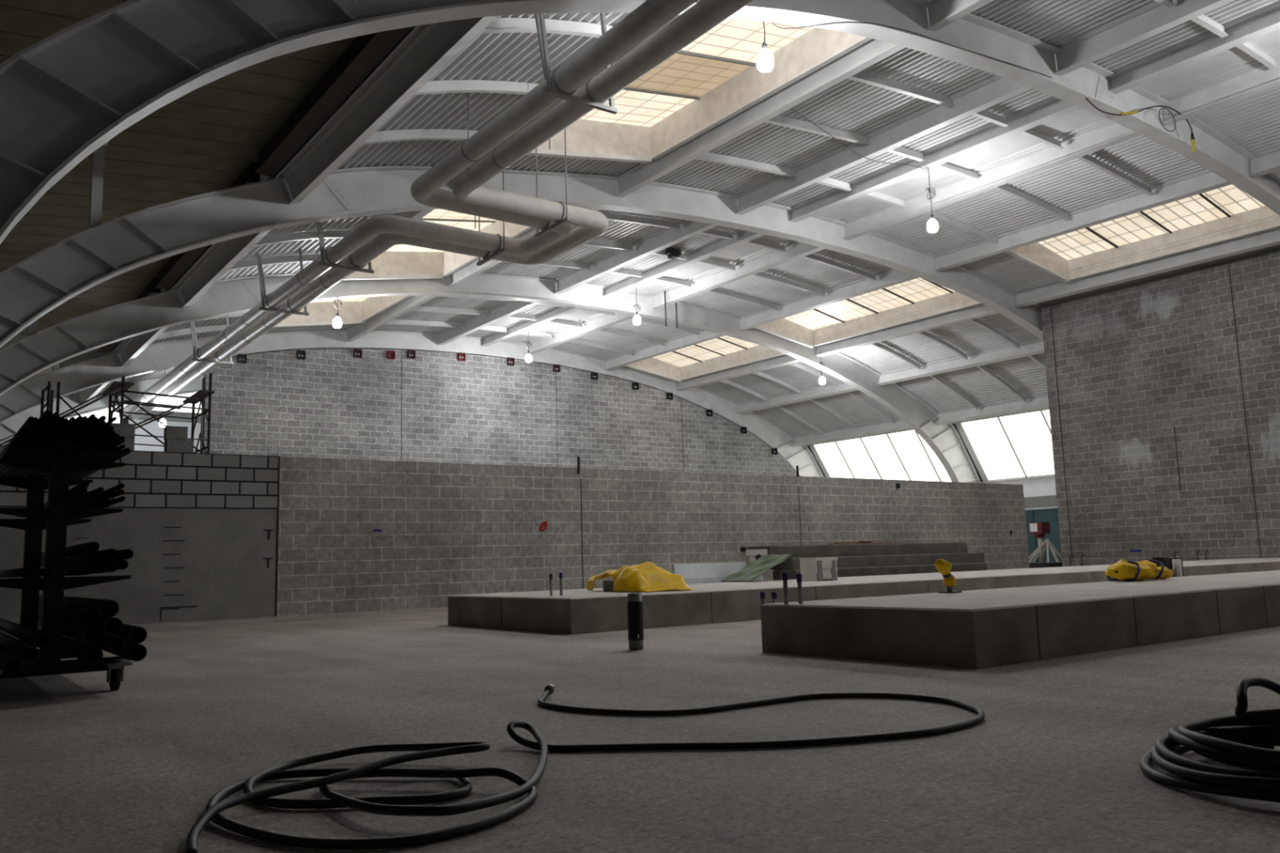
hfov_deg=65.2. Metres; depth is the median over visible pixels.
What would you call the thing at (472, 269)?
ceiling beam
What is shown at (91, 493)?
pipe
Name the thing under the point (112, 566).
pipe
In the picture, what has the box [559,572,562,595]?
pipe stub
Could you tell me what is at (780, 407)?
rib
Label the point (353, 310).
skylight
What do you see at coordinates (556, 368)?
bracket
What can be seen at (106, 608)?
pipe
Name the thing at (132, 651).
pipe
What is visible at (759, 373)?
rib
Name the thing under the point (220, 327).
rib
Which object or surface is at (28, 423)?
pipe
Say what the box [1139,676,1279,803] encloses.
air hose
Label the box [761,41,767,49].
socket
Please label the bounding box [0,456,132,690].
rack
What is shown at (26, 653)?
pipe
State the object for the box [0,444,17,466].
pipe
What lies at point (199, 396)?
scaffold
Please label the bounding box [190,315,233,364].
hanger
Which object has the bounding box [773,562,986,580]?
concrete slab
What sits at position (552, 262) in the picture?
rib
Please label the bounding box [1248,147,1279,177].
roof purlin
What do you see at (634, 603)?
post
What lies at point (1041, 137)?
rib
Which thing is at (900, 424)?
roof purlin
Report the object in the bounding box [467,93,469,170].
rod
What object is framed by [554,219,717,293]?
ceiling beam
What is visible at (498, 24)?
rib
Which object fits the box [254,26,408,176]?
beam
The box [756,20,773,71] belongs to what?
hanging lamp
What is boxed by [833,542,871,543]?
wood board
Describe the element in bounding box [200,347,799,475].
wall
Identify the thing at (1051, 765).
floor
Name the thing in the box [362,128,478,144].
rib
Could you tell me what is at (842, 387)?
roof purlin
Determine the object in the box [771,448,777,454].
bracket
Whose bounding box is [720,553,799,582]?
tarpaulin
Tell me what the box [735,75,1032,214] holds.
ceiling beam
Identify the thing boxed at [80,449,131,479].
pipe
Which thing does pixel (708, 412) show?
bracket
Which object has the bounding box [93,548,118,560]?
pipe
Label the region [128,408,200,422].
trim
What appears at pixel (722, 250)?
ridge beam
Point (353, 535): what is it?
wall
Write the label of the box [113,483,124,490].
pipe
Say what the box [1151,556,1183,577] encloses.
fixture
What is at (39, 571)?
pipe
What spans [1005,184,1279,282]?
skylight
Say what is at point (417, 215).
ceiling beam
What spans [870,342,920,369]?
rib
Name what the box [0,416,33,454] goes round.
pipe
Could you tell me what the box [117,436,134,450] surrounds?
concrete block
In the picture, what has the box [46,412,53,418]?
pipe
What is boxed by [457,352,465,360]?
bracket
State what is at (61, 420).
pipe
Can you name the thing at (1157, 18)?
ceiling beam
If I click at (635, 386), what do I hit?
bracket
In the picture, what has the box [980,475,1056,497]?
wall
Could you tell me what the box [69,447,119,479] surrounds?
pipe
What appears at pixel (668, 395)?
bracket
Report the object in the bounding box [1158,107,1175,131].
coil
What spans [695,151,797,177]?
rib
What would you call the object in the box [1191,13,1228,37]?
rib
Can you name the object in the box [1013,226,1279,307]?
ceiling beam
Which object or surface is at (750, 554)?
bracket
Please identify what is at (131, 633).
pipe
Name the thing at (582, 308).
rib
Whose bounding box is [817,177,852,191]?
rib
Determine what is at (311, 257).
rib
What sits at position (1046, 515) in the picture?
door
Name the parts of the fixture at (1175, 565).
post, post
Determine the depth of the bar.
19.03 m
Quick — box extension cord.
[1084,97,1192,133]
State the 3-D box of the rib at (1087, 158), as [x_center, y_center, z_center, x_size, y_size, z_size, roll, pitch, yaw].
[9.542,-5.183,20.280,3.206,0.388,0.090,4,-10,-36]
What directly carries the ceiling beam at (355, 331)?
attached to the arch at (20, 361)
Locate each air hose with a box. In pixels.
[186,684,984,852]
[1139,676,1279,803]
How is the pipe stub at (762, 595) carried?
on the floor
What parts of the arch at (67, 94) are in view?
splice plate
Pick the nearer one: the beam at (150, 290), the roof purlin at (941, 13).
the roof purlin at (941, 13)
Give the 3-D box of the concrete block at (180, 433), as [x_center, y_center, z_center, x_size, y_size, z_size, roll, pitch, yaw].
[-6.706,0.100,14.460,0.280,0.185,0.190,4,-10,-36]
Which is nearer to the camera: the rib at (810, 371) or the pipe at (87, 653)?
the pipe at (87, 653)
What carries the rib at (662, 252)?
attached to the ridge beam at (722, 250)
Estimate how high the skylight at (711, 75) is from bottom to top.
1.168 m
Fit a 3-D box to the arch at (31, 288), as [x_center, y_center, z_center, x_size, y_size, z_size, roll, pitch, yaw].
[3.794,-0.697,22.374,34.600,8.471,0.300,4,-10,-36]
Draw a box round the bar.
[1069,554,1073,566]
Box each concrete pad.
[448,557,1279,634]
[760,570,1279,669]
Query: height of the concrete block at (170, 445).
0.185 m
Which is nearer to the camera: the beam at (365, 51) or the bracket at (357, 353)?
the beam at (365, 51)
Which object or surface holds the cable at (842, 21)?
attached to the arch at (67, 94)
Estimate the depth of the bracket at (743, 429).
41.16 m
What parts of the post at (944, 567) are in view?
stem, plate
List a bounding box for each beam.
[77,382,109,404]
[98,277,161,352]
[115,327,167,366]
[155,162,260,288]
[176,230,270,307]
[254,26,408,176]
[282,15,497,204]
[314,209,432,280]
[344,295,435,342]
[437,301,539,345]
[448,208,599,286]
[451,14,679,189]
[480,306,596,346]
[524,312,634,355]
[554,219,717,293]
[602,229,786,297]
[604,329,724,370]
[615,39,904,197]
[651,241,824,309]
[675,354,801,391]
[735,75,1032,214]
[737,268,918,330]
[788,97,1104,222]
[814,303,997,356]
[842,121,1141,240]
[876,339,1044,386]
[933,170,1231,271]
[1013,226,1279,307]
[1054,0,1235,75]
[1108,4,1279,96]
[1161,58,1279,125]
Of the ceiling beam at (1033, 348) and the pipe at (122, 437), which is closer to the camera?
the pipe at (122, 437)
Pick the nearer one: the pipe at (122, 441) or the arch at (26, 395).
the pipe at (122, 441)
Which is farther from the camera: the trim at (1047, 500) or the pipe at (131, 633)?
the trim at (1047, 500)
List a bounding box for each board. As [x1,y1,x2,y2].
[671,562,763,584]
[827,542,899,544]
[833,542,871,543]
[857,539,891,542]
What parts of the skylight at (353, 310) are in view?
glazing panel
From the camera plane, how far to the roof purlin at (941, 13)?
13.59 m
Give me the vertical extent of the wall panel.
0.800 m
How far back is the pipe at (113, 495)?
5.82 m
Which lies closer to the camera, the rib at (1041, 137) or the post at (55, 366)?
the rib at (1041, 137)
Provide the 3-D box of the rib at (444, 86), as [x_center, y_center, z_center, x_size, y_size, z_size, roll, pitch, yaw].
[-2.241,-4.632,13.805,2.727,0.869,0.090,4,-10,-36]
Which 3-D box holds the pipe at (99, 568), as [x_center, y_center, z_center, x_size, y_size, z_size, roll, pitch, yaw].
[-3.932,0.989,6.859,0.058,0.057,3.000,4,-10,-36]
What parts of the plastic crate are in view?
panel, panel, rail, panel, panel, panel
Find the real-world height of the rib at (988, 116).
0.189 m
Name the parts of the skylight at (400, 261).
glazing panel, glazing panel, glazing panel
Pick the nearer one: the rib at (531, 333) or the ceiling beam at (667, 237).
the ceiling beam at (667, 237)
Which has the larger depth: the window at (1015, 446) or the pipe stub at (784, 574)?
the window at (1015, 446)
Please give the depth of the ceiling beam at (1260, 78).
16.95 m
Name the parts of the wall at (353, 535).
joint rod, joint rod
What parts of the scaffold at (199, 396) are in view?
post, post, guard rail, guard rail, guard rail, guard rail, guard rail, guard rail, post, post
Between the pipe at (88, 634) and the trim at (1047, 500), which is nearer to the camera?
the pipe at (88, 634)
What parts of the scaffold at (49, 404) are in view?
post, post, post, post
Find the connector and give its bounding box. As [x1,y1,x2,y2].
[1120,110,1137,115]
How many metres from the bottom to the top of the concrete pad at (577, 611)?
0.335 m
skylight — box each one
[274,295,411,327]
[343,208,533,279]
[526,17,872,163]
[624,335,784,382]
[753,277,981,347]
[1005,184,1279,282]
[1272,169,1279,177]
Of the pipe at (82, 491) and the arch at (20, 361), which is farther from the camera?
the arch at (20, 361)
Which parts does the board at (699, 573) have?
panel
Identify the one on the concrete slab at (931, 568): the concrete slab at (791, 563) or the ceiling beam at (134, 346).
the concrete slab at (791, 563)
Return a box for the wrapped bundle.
[1104,559,1173,581]
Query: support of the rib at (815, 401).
attached to the roof purlin at (900, 424)
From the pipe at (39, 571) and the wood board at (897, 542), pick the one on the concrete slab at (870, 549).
the wood board at (897, 542)
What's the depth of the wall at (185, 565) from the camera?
14.18 m
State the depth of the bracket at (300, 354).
30.67 m
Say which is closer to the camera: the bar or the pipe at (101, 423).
the pipe at (101, 423)
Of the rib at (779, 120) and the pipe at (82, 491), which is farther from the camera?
the rib at (779, 120)
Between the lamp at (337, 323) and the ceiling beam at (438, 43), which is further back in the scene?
the lamp at (337, 323)
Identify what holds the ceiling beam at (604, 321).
attached to the arch at (20, 361)
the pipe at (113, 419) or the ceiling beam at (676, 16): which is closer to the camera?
the pipe at (113, 419)
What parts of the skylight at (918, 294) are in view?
glazing panel, glazing panel, glazing panel, glazing panel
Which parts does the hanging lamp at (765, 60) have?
cord, bulb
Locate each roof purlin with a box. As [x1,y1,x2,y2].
[734,382,857,413]
[789,418,911,447]
[926,0,994,31]
[933,395,1048,425]
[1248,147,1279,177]
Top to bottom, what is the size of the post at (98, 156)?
1.340 m
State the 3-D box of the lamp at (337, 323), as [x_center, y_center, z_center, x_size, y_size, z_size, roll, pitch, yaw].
[-7.183,-2.718,23.769,0.210,0.783,0.205,4,-10,-36]
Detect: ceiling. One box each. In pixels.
[0,0,356,382]
[73,0,1279,445]
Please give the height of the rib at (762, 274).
0.388 m
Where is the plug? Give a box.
[1191,133,1195,152]
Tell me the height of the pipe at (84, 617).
0.090 m
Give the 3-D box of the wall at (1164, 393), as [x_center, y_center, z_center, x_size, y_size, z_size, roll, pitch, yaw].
[14.990,-0.423,22.637,0.210,7.360,12.250,4,-10,-36]
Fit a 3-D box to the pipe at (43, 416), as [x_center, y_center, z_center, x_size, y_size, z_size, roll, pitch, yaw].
[-3.926,0.067,6.397,0.026,0.026,2.323,4,-10,-36]
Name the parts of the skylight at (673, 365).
glazing panel, glazing panel, glazing panel, glazing panel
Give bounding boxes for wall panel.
[0,445,278,508]
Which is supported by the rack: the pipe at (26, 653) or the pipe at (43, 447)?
the pipe at (43, 447)
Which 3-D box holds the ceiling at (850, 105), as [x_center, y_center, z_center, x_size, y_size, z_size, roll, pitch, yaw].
[5.230,-3.388,23.546,26.944,3.227,45.500,4,-10,-36]
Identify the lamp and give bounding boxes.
[159,401,166,427]
[333,296,342,328]
[525,330,532,362]
[633,284,640,324]
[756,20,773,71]
[818,351,825,384]
[924,168,937,232]
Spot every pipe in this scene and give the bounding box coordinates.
[0,416,31,453]
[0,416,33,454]
[0,420,31,456]
[0,431,24,457]
[0,434,23,457]
[0,438,22,458]
[0,443,24,472]
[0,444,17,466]
[0,445,29,477]
[0,448,37,486]
[0,567,34,577]
[0,568,46,577]
[0,617,51,648]
[0,631,39,663]
[0,647,22,675]
[1,444,35,477]
[1,444,47,486]
[5,568,53,577]
[14,448,48,478]
[31,419,36,426]
[36,410,49,422]
[37,615,101,644]
[37,628,102,664]
[38,603,96,626]
[39,594,119,617]
[40,541,99,559]
[40,552,96,567]
[40,565,92,577]
[44,480,89,507]
[44,488,86,507]
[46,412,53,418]
[48,412,57,422]
[54,417,64,424]
[58,419,69,429]
[62,632,126,653]
[62,635,146,661]
[65,548,133,565]
[65,560,128,569]
[65,563,107,573]
[68,417,75,423]
[69,446,115,478]
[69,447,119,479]
[69,448,106,475]
[71,416,81,425]
[71,449,120,479]
[75,416,87,425]
[76,447,129,479]
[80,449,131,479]
[82,492,115,508]
[84,490,95,497]
[85,413,95,422]
[87,417,97,426]
[89,616,123,635]
[91,487,115,497]
[93,420,105,429]
[93,487,103,495]
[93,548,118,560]
[95,497,117,508]
[97,415,106,422]
[101,496,125,508]
[104,562,117,572]
[106,417,116,425]
[108,435,124,447]
[113,439,124,446]
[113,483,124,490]
[114,488,124,497]
[116,623,146,644]
[117,0,697,418]
[118,444,124,450]
[131,0,753,419]
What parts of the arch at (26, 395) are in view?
splice plate, splice plate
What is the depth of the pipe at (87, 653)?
5.78 m
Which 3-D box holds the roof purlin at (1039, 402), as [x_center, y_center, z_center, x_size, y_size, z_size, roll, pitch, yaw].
[13.156,-0.735,34.031,0.343,0.444,7.440,4,-10,-36]
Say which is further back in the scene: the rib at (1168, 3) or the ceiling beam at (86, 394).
the ceiling beam at (86, 394)
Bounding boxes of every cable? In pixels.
[771,21,1052,77]
[791,107,928,172]
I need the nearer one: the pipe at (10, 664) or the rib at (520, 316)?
the pipe at (10, 664)
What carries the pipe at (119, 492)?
on the pipe at (121, 499)
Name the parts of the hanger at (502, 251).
rod, rod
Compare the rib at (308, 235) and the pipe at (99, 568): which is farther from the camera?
the rib at (308, 235)
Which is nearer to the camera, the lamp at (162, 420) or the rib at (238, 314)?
the rib at (238, 314)
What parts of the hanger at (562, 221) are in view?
rod, rod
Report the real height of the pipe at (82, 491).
0.034 m
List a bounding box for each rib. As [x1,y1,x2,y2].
[154,324,231,340]
[186,311,247,323]
[227,253,320,271]
[253,230,352,246]
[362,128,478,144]
[385,319,462,328]
[409,306,489,315]
[413,80,538,95]
[443,296,519,302]
[479,325,507,332]
[480,17,613,37]
[502,259,591,270]
[507,313,536,320]
[519,330,552,338]
[538,302,568,307]
[547,319,582,327]
[567,338,633,355]
[580,307,615,315]
[582,239,633,251]
[598,211,680,229]
[598,327,665,345]
[610,267,641,277]
[631,316,700,334]
[652,249,684,259]
[653,275,692,287]
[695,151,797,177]
[697,258,736,271]
[700,228,733,239]
[707,288,779,310]
[719,379,767,401]
[745,239,786,252]
[751,371,801,394]
[752,271,825,296]
[764,115,869,145]
[775,405,822,435]
[787,362,837,386]
[802,253,876,280]
[809,399,857,429]
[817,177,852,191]
[846,391,894,423]
[848,71,953,107]
[863,191,906,208]
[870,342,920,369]
[888,146,924,161]
[917,331,968,359]
[920,210,998,243]
[928,374,978,409]
[936,162,978,180]
[968,318,1020,348]
[972,109,1009,127]
[976,364,1026,402]
[993,184,1070,221]
[1020,128,1062,149]
[1027,355,1045,368]
[1077,154,1153,195]
[1154,0,1175,8]
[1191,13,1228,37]
[1235,42,1278,70]
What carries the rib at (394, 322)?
attached to the ceiling at (850, 105)
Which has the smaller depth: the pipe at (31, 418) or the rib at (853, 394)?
the pipe at (31, 418)
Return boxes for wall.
[0,419,200,453]
[0,506,277,631]
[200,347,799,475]
[275,456,1029,617]
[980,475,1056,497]
[1040,250,1279,566]
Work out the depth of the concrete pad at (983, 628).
6.60 m
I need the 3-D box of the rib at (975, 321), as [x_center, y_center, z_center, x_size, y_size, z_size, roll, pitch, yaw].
[10.529,-2.890,30.065,2.924,0.833,0.090,4,-10,-36]
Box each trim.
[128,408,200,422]
[1023,495,1057,507]
[1024,506,1057,510]
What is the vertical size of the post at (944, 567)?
0.277 m
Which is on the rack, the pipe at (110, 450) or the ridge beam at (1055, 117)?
the pipe at (110, 450)
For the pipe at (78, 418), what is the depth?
5.75 m
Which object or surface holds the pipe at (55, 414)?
on the pipe
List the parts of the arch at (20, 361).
splice plate, splice plate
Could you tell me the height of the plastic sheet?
0.318 m
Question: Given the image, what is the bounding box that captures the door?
[1025,508,1062,563]
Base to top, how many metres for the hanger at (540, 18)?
1.395 m
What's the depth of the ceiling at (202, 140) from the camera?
14.96 m
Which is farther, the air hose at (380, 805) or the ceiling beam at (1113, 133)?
the ceiling beam at (1113, 133)
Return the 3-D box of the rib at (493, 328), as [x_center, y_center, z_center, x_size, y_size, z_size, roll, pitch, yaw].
[-4.992,-3.224,32.720,1.442,0.189,0.090,4,-10,-36]
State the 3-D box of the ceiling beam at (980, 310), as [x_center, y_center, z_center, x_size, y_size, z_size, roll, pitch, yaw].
[8.151,-2.997,30.671,0.245,0.387,7.440,4,-10,-36]
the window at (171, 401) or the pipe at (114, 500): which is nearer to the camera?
the pipe at (114, 500)
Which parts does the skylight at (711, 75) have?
glazing panel, glazing panel, glazing panel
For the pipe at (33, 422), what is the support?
on the pipe
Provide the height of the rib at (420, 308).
0.379 m
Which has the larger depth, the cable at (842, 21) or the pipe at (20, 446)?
the cable at (842, 21)
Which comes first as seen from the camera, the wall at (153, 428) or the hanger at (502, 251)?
the hanger at (502, 251)
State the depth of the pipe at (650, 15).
15.17 m
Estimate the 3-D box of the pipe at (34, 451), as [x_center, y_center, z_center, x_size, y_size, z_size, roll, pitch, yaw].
[-4.172,0.296,6.667,0.026,0.026,2.613,4,-10,-36]
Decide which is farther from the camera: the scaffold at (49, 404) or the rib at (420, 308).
the rib at (420, 308)
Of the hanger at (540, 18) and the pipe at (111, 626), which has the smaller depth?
the pipe at (111, 626)
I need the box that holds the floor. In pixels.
[0,607,1279,852]
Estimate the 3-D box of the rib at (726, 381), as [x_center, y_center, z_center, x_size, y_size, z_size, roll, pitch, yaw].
[3.878,-1.491,39.030,2.924,0.833,0.090,4,-10,-36]
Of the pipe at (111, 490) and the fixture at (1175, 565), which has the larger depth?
the fixture at (1175, 565)
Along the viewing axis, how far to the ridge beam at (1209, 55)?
15.98 m
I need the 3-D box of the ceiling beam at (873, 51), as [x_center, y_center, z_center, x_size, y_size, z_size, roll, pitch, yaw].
[1.770,-5.189,16.867,0.229,0.380,7.440,4,-10,-36]
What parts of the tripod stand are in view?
label plate, leg, leg, leg, leg, leg, leg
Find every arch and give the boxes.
[0,0,1279,244]
[0,165,1044,347]
[0,272,981,483]
[0,329,823,476]
[0,374,204,443]
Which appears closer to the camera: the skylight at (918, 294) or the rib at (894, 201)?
the rib at (894, 201)
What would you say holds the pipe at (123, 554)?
on the pipe at (122, 564)
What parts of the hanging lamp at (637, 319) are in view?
bulb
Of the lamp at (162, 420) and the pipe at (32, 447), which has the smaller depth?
the pipe at (32, 447)
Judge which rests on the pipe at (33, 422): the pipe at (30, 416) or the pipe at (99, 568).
the pipe at (30, 416)
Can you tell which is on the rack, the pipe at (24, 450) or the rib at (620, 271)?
the pipe at (24, 450)
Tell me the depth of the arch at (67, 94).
8.18 m
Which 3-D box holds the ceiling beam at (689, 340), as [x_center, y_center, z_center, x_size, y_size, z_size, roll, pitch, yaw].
[0.930,-2.761,34.688,0.227,0.379,7.440,4,-10,-36]
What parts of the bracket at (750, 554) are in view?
leg, rail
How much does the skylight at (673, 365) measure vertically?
1.126 m
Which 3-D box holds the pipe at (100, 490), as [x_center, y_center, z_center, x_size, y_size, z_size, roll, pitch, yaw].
[-3.874,0.526,6.802,0.034,0.032,2.600,4,-10,-36]
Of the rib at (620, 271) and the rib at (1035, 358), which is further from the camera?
the rib at (1035, 358)
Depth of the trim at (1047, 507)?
36.05 m
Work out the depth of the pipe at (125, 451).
6.02 m
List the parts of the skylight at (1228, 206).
glazing panel, glazing panel, glazing panel, glazing panel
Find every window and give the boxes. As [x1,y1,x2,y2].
[67,392,201,423]
[809,430,951,481]
[955,409,1054,482]
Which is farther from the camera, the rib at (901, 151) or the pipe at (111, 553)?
the rib at (901, 151)
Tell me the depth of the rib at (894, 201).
21.87 m
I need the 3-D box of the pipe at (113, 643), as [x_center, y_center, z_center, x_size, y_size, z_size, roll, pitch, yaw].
[-3.853,1.412,6.843,0.092,0.092,3.200,4,-10,-36]
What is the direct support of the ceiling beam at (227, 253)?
attached to the arch at (20, 361)
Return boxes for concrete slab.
[746,542,967,559]
[769,552,984,569]
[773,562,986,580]
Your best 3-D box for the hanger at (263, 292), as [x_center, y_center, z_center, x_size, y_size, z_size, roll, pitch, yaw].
[-7.483,-3.051,20.882,1.102,1.402,0.315,4,-10,-36]
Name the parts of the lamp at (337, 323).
bulb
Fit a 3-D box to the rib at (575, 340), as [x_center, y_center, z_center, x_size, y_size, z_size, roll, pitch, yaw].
[-1.542,-2.851,35.221,3.206,0.388,0.090,4,-10,-36]
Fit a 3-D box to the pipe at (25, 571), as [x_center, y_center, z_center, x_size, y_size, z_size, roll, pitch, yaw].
[-4.245,0.984,6.698,0.050,0.049,3.000,4,-10,-36]
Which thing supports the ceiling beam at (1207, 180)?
attached to the arch at (67, 94)
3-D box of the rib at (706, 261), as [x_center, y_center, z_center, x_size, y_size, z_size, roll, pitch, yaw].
[1.927,-4.299,26.257,1.540,0.184,0.090,4,-10,-36]
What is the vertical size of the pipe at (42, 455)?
0.026 m
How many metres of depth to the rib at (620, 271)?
26.90 m
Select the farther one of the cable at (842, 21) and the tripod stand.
the tripod stand
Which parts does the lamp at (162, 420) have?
bulb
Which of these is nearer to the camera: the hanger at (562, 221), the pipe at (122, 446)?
the pipe at (122, 446)
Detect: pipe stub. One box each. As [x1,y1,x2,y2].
[549,573,552,595]
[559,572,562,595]
[760,591,765,604]
[771,591,777,603]
[782,571,788,604]
[795,573,802,604]
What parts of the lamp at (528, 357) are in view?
bulb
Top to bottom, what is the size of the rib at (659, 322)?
0.388 m
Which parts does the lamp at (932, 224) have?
cord, bulb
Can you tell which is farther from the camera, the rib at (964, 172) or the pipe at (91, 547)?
the rib at (964, 172)
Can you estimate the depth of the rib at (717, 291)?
29.38 m
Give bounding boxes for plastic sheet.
[587,561,692,591]
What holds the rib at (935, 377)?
attached to the roof purlin at (1039, 402)
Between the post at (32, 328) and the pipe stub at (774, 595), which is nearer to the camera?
the pipe stub at (774, 595)
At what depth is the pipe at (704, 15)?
14.95 m
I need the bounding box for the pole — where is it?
[4,386,121,445]
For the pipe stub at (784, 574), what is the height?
0.226 m
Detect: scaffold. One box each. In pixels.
[0,381,106,445]
[102,373,214,453]
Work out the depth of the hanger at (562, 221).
15.90 m
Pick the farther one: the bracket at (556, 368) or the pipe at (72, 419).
the bracket at (556, 368)
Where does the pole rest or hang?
attached to the scaffold at (199, 396)
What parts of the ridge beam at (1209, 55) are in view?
ridge plate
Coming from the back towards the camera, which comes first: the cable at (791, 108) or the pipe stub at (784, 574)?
the cable at (791, 108)
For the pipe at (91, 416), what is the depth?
5.69 m
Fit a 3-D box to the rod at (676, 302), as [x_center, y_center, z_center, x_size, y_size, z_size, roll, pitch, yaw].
[1.060,-3.377,29.171,0.035,1.047,0.040,4,-10,-36]
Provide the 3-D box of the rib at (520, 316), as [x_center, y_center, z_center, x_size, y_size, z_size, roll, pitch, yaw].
[-3.884,-3.457,31.226,1.442,0.189,0.090,4,-10,-36]
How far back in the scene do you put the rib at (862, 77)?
16.44 m
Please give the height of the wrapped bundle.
0.210 m
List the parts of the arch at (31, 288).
splice plate, splice plate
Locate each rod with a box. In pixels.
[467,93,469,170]
[664,290,666,326]
[675,302,677,328]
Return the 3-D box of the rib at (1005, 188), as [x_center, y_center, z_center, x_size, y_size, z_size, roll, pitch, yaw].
[8.434,-4.950,21.774,3.206,0.388,0.090,4,-10,-36]
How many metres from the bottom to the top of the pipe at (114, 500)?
0.027 m
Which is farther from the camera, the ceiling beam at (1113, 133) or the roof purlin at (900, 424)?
the roof purlin at (900, 424)
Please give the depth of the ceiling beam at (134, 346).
26.13 m
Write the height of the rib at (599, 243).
0.379 m
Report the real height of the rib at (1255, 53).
0.184 m
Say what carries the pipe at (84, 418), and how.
on the pipe
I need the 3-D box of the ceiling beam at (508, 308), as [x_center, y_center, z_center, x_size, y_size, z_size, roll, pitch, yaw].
[-4.536,-3.380,30.730,0.205,0.369,7.440,4,-10,-36]
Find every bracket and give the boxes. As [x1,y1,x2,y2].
[237,353,246,364]
[296,350,305,359]
[353,348,362,358]
[386,350,395,359]
[407,350,415,359]
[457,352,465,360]
[506,357,514,365]
[552,364,559,372]
[591,372,598,379]
[631,382,639,390]
[665,247,681,259]
[666,392,672,399]
[706,408,712,416]
[740,426,746,433]
[740,546,768,581]
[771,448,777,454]
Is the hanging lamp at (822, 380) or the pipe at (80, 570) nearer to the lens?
the pipe at (80, 570)
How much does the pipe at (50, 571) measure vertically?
0.041 m
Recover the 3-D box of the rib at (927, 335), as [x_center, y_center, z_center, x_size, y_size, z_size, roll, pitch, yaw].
[9.421,-2.657,31.559,2.924,0.833,0.090,4,-10,-36]
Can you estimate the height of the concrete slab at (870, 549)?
0.190 m
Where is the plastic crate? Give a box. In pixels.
[799,556,837,581]
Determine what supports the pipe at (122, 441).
on the pipe at (122, 446)
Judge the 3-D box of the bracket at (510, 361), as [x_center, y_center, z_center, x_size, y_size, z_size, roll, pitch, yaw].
[-4.524,-2.268,35.007,0.240,0.260,0.119,4,-10,-36]
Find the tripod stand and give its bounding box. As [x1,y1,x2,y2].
[1028,522,1062,568]
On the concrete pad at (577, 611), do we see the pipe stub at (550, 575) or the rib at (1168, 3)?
the pipe stub at (550, 575)
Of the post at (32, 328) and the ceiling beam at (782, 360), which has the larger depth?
the ceiling beam at (782, 360)
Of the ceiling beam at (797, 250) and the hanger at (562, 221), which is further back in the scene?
the ceiling beam at (797, 250)
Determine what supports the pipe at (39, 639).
on the rack
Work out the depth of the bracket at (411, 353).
32.84 m
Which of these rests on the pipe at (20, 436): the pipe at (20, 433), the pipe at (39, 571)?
the pipe at (20, 433)
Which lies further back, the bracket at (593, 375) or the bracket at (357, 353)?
the bracket at (593, 375)
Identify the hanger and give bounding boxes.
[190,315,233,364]
[256,248,309,315]
[316,215,373,273]
[476,170,506,266]
[533,128,570,238]
[534,12,617,114]
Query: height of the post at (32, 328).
1.379 m
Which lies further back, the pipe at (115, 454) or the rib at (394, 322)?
the rib at (394, 322)
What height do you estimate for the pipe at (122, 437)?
0.024 m
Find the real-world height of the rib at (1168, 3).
0.379 m
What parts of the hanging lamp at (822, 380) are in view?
bulb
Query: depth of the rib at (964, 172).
20.37 m
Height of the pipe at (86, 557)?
0.056 m
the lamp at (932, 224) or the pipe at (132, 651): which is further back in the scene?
the lamp at (932, 224)
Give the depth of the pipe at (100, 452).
5.83 m
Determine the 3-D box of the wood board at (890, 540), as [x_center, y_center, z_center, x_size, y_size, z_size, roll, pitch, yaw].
[4.000,1.947,17.042,0.750,0.020,0.090,4,-10,-37]
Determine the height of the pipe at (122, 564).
0.056 m
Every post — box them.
[27,320,37,336]
[52,363,58,371]
[88,140,109,230]
[626,592,644,650]
[934,559,961,593]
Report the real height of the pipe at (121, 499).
0.028 m
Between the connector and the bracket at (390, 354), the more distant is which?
the bracket at (390, 354)
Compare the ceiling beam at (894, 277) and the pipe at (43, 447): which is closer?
the pipe at (43, 447)
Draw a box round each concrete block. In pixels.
[109,422,135,437]
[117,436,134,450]
[163,426,187,439]
[164,439,192,453]
[603,580,613,591]
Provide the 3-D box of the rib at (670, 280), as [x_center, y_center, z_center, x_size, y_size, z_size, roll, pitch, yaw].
[0.819,-4.066,27.751,1.540,0.184,0.090,4,-10,-36]
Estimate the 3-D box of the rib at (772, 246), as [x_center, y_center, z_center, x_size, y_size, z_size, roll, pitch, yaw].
[3.036,-4.532,24.763,1.540,0.184,0.090,4,-10,-36]
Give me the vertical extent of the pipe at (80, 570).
0.055 m
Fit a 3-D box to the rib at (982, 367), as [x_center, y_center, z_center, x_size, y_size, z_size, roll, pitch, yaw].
[11.936,-1.528,33.249,2.950,1.256,0.090,4,-10,-36]
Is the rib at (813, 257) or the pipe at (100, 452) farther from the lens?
the rib at (813, 257)

